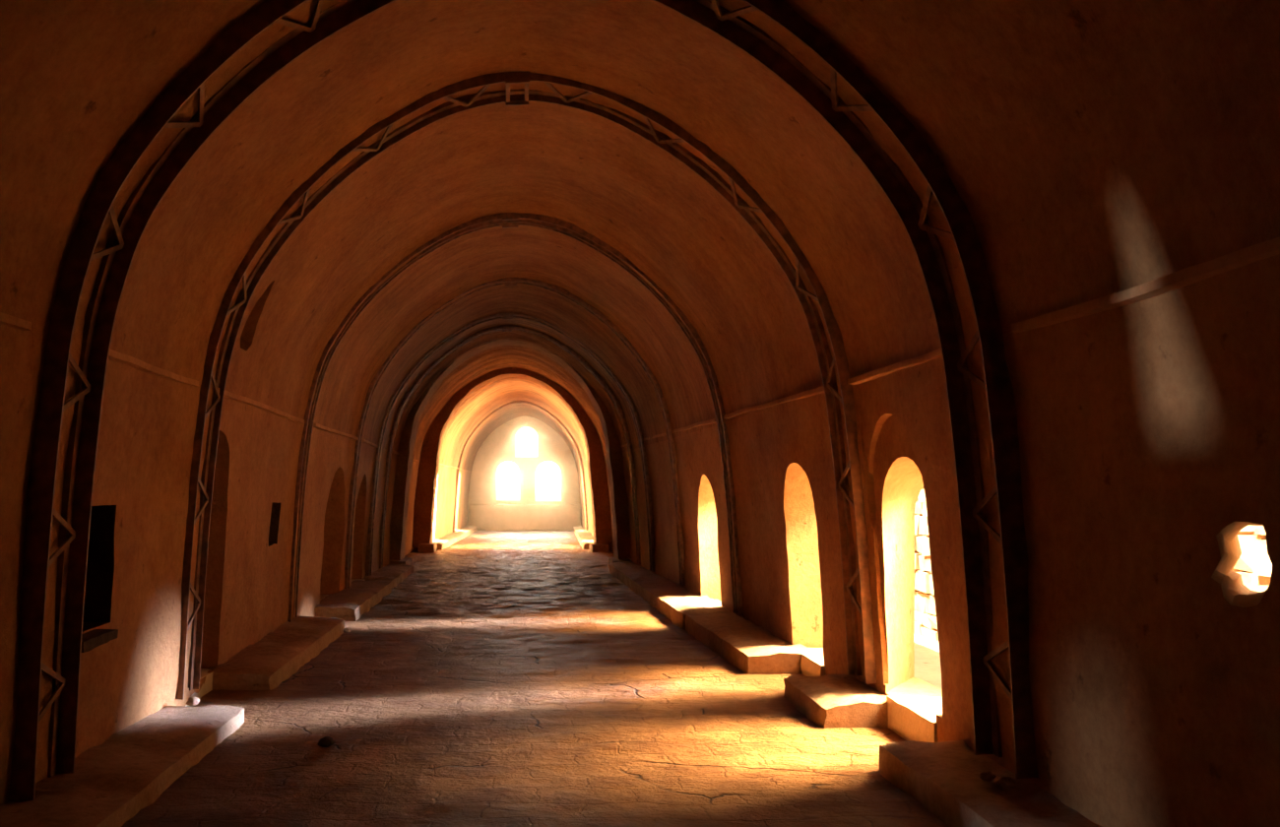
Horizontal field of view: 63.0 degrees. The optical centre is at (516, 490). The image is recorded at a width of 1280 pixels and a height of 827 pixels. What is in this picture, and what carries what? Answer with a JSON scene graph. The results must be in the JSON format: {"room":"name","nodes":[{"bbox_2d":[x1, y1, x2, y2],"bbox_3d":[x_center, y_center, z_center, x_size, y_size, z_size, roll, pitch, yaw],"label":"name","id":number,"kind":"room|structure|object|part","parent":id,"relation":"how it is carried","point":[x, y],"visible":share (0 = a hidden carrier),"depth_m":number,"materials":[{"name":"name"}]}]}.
{"room":"church","nodes":[
{"label":"church","id":0,"kind":"room"},
{"bbox_2d":[0,323,471,806],"bbox_3d":[-2.404,0.540,16.300,1.312,2.520,48.600,0,0,0],"label":"wall","id":1,"kind":"structure","parent":0,"point":[148,427],"depth_m":6.60,"materials":[{"name":"paint"}]},
{"bbox_2d":[81,630,118,652],"bbox_3d":[-2.293,0.799,5.481,0.199,0.073,0.461,0,0,0],"label":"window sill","id":2,"kind":"structure","parent":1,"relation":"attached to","point":[92,640],"depth_m":5.46,"materials":[{"name":"brown stone"}]},
{"bbox_2d":[186,669,212,706],"bbox_3d":[-2.462,1.482,7.754,0.216,0.179,0.847,0,0,0],"label":"window sill","id":3,"kind":"structure","parent":1,"relation":"in","point":[207,687],"depth_m":7.88,"materials":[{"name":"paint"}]},
{"bbox_2d":[0,312,471,472],"bbox_3d":[-2.288,-0.720,16.102,0.730,0.091,47.603,0,0,0],"label":"trim","id":4,"kind":"structure","parent":1,"relation":"attached to","point":[14,322],"depth_m":6.48,"materials":[{"name":"paint"}]},
{"bbox_2d":[320,594,328,604],"bbox_3d":[-2.524,1.485,13.299,0.307,0.186,1.352,0,0,0],"label":"window sill","id":5,"kind":"structure","parent":1,"relation":"in","point":[321,596],"depth_m":13.57,"materials":[{"name":"paint"}]},
{"bbox_2d":[466,415,581,525],"bbox_3d":[0.100,-0.900,40.260,6.400,5.300,0.581,0,0,0],"label":"wall","id":6,"kind":"structure","parent":0,"point":[499,446],"depth_m":40.00,"materials":[{"name":"paint"}]},
{"bbox_2d":[468,503,580,530],"bbox_3d":[0.320,1.057,39.944,4.383,1.099,0.411,0,0,0],"label":"trim","id":7,"kind":"structure","parent":6,"relation":"attached to","point":[511,516],"depth_m":39.79,"materials":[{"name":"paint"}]},
{"bbox_2d":[121,530,950,826],"bbox_3d":[0.000,1.556,16.300,6.200,0.069,48.600,0,0,0],"label":"floor","id":8,"kind":"structure","parent":0,"point":[509,679],"depth_m":6.75,"materials":[{"name":"stone"}]},
{"bbox_2d":[0,704,244,826],"bbox_3d":[-2.103,1.494,2.172,0.610,0.192,9.564,0,0,0],"label":"bench","id":9,"kind":"object","parent":8,"relation":"on","point":[113,780],"visible":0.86,"depth_m":5.29,"materials":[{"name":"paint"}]},
{"bbox_2d":[186,697,199,706],"bbox_3d":[-2.162,1.412,6.912,0.072,0.068,0.100,0,0,27],"label":"loose stone","id":10,"kind":"object","parent":9,"relation":"on","point":[192,701],"visible":1,"depth_m":6.88,"materials":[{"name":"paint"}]},
{"bbox_2d":[206,615,345,690],"bbox_3d":[-2.178,1.480,9.758,0.611,0.221,3.488,0,0,0],"label":"bench","id":11,"kind":"object","parent":8,"relation":"on","point":[264,665],"visible":0.88,"depth_m":8.91,"materials":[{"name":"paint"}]},
{"bbox_2d":[317,736,334,747],"bbox_3d":[-1.159,1.528,6.284,0.096,0.058,0.111,0,0,34],"label":"loose stone","id":12,"kind":"object","parent":8,"relation":"on","point":[326,741],"visible":1,"depth_m":6.25,"materials":[{"name":"brown stone"}]},
{"bbox_2d":[315,579,392,621],"bbox_3d":[-2.200,1.472,14.151,0.596,0.235,3.514,0,0,0],"label":"bench","id":13,"kind":"object","parent":8,"relation":"on","point":[348,605],"visible":0.89,"depth_m":13.23,"materials":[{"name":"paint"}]},
{"bbox_2d":[362,564,413,588],"bbox_3d":[-2.236,1.485,18.000,0.591,0.211,3.414,0,0,0],"label":"bench","id":14,"kind":"object","parent":8,"relation":"on","point":[397,573],"visible":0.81,"depth_m":17.63,"materials":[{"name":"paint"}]},
{"bbox_2d":[432,525,477,549],"bbox_3d":[-1.968,1.472,33.401,0.528,0.236,12.431,0,0,2],"label":"bench","id":15,"kind":"object","parent":8,"relation":"on","point":[444,542],"visible":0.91,"depth_m":31.32,"materials":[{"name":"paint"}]},
{"bbox_2d":[389,339,631,566],"bbox_3d":[-0.149,-0.812,20.434,5.220,4.811,1.136,0,0,0],"label":"brick arch","id":16,"kind":"object","parent":8,"relation":"on","point":[620,529],"visible":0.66,"depth_m":20.00,"materials":[{"name":"paint"}]},
{"bbox_2d":[412,367,612,552],"bbox_3d":[-0.099,-0.824,26.386,5.274,4.843,1.030,0,0,0],"label":"brick arch","id":17,"kind":"object","parent":8,"relation":"on","point":[428,468],"visible":0.82,"depth_m":26.00,"materials":[{"name":"paint"}]},
{"bbox_2d":[573,525,593,549],"bbox_3d":[2.145,1.472,33.396,0.556,0.237,12.427,0,0,1],"label":"bench","id":18,"kind":"object","parent":8,"relation":"on","point":[585,538],"visible":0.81,"depth_m":30.88,"materials":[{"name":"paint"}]},
{"bbox_2d":[608,562,693,609],"bbox_3d":[2.062,1.462,16.571,0.601,0.255,6.273,0,0,-1],"label":"bench","id":19,"kind":"object","parent":8,"relation":"on","point":[649,586],"visible":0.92,"depth_m":15.50,"materials":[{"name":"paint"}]},
{"bbox_2d":[656,593,729,629],"bbox_3d":[2.119,1.452,12.469,0.642,0.277,1.872,0,0,0],"label":"bench","id":20,"kind":"object","parent":8,"relation":"on","point":[675,608],"visible":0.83,"depth_m":12.20,"materials":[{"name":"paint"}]},
{"bbox_2d":[685,612,810,674],"bbox_3d":[2.167,1.461,10.109,0.645,0.259,2.792,0,0,0],"label":"bench","id":21,"kind":"object","parent":8,"relation":"on","point":[748,647],"visible":0.9,"depth_m":9.34,"materials":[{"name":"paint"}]},
{"bbox_2d":[783,674,887,728],"bbox_3d":[2.245,1.469,7.244,0.546,0.242,1.033,0,0,0],"label":"bench","id":22,"kind":"object","parent":8,"relation":"on","point":[828,701],"visible":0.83,"depth_m":6.91,"materials":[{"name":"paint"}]},
{"bbox_2d":[878,740,1100,826],"bbox_3d":[2.229,1.468,1.565,0.515,0.244,8.341,0,0,0],"label":"bench","id":23,"kind":"object","parent":8,"relation":"on","point":[943,777],"visible":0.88,"depth_m":4.85,"materials":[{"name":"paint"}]},
{"bbox_2d":[979,770,996,781],"bbox_3d":[2.221,1.347,4.873,0.076,0.046,0.063,0,0,-12],"label":"loose stone","id":24,"kind":"object","parent":23,"relation":"on","point":[988,776],"visible":1,"depth_m":4.86,"materials":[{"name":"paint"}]},
{"bbox_2d":[992,775,1016,790],"bbox_3d":[2.239,1.342,4.743,0.090,0.064,0.106,0,0,-22],"label":"loose stone","id":25,"kind":"object","parent":23,"relation":"on","point":[1002,783],"visible":1,"depth_m":4.72,"materials":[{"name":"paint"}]},
{"bbox_2d":[0,0,1279,471],"bbox_3d":[-0.089,-2.095,16.300,5.682,2.750,48.623,0,0,0],"label":"ceiling","id":26,"kind":"structure","parent":0,"point":[1092,150],"depth_m":5.96,"materials":[{"name":"paint"}]},
{"bbox_2d":[365,312,654,575],"bbox_3d":[-0.104,-0.749,16.950,4.767,4.364,0.344,0,0,0],"label":"rib","id":27,"kind":"object","parent":26,"relation":"attached to","point":[506,315],"visible":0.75,"depth_m":16.80,"materials":[{"name":"paint"}]},
{"bbox_3d":[-0.153,-2.857,16.788,0.178,0.063,0.020,0,0,0],"label":"splice plate","id":28,"kind":"part","parent":27,"relation":"part of","materials":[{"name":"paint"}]},
{"bbox_2d":[379,325,640,568],"bbox_3d":[-0.127,-0.766,18.550,4.743,4.397,0.344,0,0,0],"label":"rib","id":29,"kind":"object","parent":26,"relation":"attached to","point":[568,350],"visible":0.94,"depth_m":18.40,"materials":[{"name":"paint"}]},
{"bbox_2d":[344,277,685,588],"bbox_3d":[-0.034,-0.774,14.425,4.793,4.412,0.294,0,0,0],"label":"rib","id":30,"kind":"object","parent":26,"relation":"attached to","point":[507,281],"visible":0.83,"depth_m":14.30,"materials":[{"name":"paint"}]},
{"bbox_3d":[-0.083,-2.909,14.288,0.178,0.058,0.020,0,0,0],"label":"splice plate","id":31,"kind":"part","parent":30,"relation":"part of","materials":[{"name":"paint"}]},
{"bbox_2d":[287,212,743,622],"bbox_3d":[-0.023,-0.754,11.050,4.863,4.373,0.344,0,0,0],"label":"rib","id":32,"kind":"object","parent":26,"relation":"attached to","point":[509,220],"visible":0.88,"depth_m":11.12,"materials":[{"name":"paint"}]},
{"bbox_3d":[-0.073,-2.872,11.212,0.178,0.054,0.020,0,0,0],"label":"splice plate","id":33,"kind":"part","parent":32,"relation":"part of","materials":[{"name":"paint"}]},
{"bbox_3d":[-0.073,-2.872,10.888,0.178,0.054,0.020,0,0,0],"label":"splice plate","id":34,"kind":"part","parent":32,"relation":"part of","materials":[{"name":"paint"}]},
{"bbox_2d":[452,399,588,532],"bbox_3d":[0.117,-0.773,34.125,4.527,4.413,0.294,0,0,0],"label":"rib","id":35,"kind":"object","parent":26,"relation":"attached to","point":[517,401],"visible":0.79,"depth_m":34.00,"materials":[{"name":"paint"}]},
{"bbox_2d":[7,0,1038,802],"bbox_3d":[0.038,-0.655,4.975,4.798,4.183,0.494,0,0,0],"label":"rib","id":36,"kind":"object","parent":26,"relation":"attached to","point":[122,243],"visible":0.87,"depth_m":5.13,"materials":[{"name":"paint"}]},
{"bbox_2d":[175,71,876,700],"bbox_3d":[0.051,-0.734,7.270,4.865,4.335,0.424,0,0,0],"label":"rib","id":37,"kind":"object","parent":26,"relation":"attached to","point":[511,97],"visible":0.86,"depth_m":7.38,"materials":[{"name":"paint"}]},
{"bbox_3d":[0.000,-2.820,7.472,0.178,0.080,0.020,0,0,0],"label":"splice plate","id":38,"kind":"part","parent":37,"relation":"part of","materials":[{"name":"paint"}]},
{"bbox_3d":[0.002,-2.819,7.068,0.178,0.080,0.020,0,0,0],"label":"splice plate","id":39,"kind":"part","parent":37,"relation":"part of","materials":[{"name":"paint"}]},
{"bbox_2d":[914,634,941,689],"bbox_3d":[2.000,1.649,30.500,64.000,0.088,89.000,0,0,0],"label":"ground","id":40,"kind":"structure","parent":0,"point":[927,651],"depth_m":9.99,"materials":[{"name":"beige sand"}]},
{"bbox_2d":[914,487,1272,641],"bbox_3d":[4.775,0.295,9.947,0.559,2.848,15.940,0,0,0],"label":"wall","id":41,"kind":"structure","parent":40,"relation":"on","point":[1254,565],"depth_m":11.34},
{"bbox_2d":[576,254,1279,826],"bbox_3d":[2.449,0.540,16.300,0.969,2.520,48.603,0,0,0],"label":"wall","id":42,"kind":"structure","parent":0,"point":[1148,429],"depth_m":4.22,"materials":[{"name":"paint"}]},
{"bbox_2d":[801,647,826,676],"bbox_3d":[2.714,1.474,8.620,0.643,0.205,0.913,0,0,0],"label":"window sill","id":43,"kind":"structure","parent":42,"relation":"in","point":[812,664],"depth_m":8.52,"materials":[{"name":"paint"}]},
{"bbox_2d":[887,696,942,742],"bbox_3d":[2.724,1.454,6.370,0.637,0.247,0.808,0,0,0],"label":"window sill","id":44,"kind":"structure","parent":42,"relation":"in","point":[911,718],"depth_m":6.41,"materials":[{"name":"paint"}]},
{"bbox_2d":[577,237,1279,463],"bbox_3d":[2.216,-0.819,16.100,0.481,0.454,47.600,0,0,0],"label":"trim","id":45,"kind":"structure","parent":42,"relation":"attached to","point":[1268,248],"depth_m":3.83,"materials":[{"name":"paint"}]}
]}

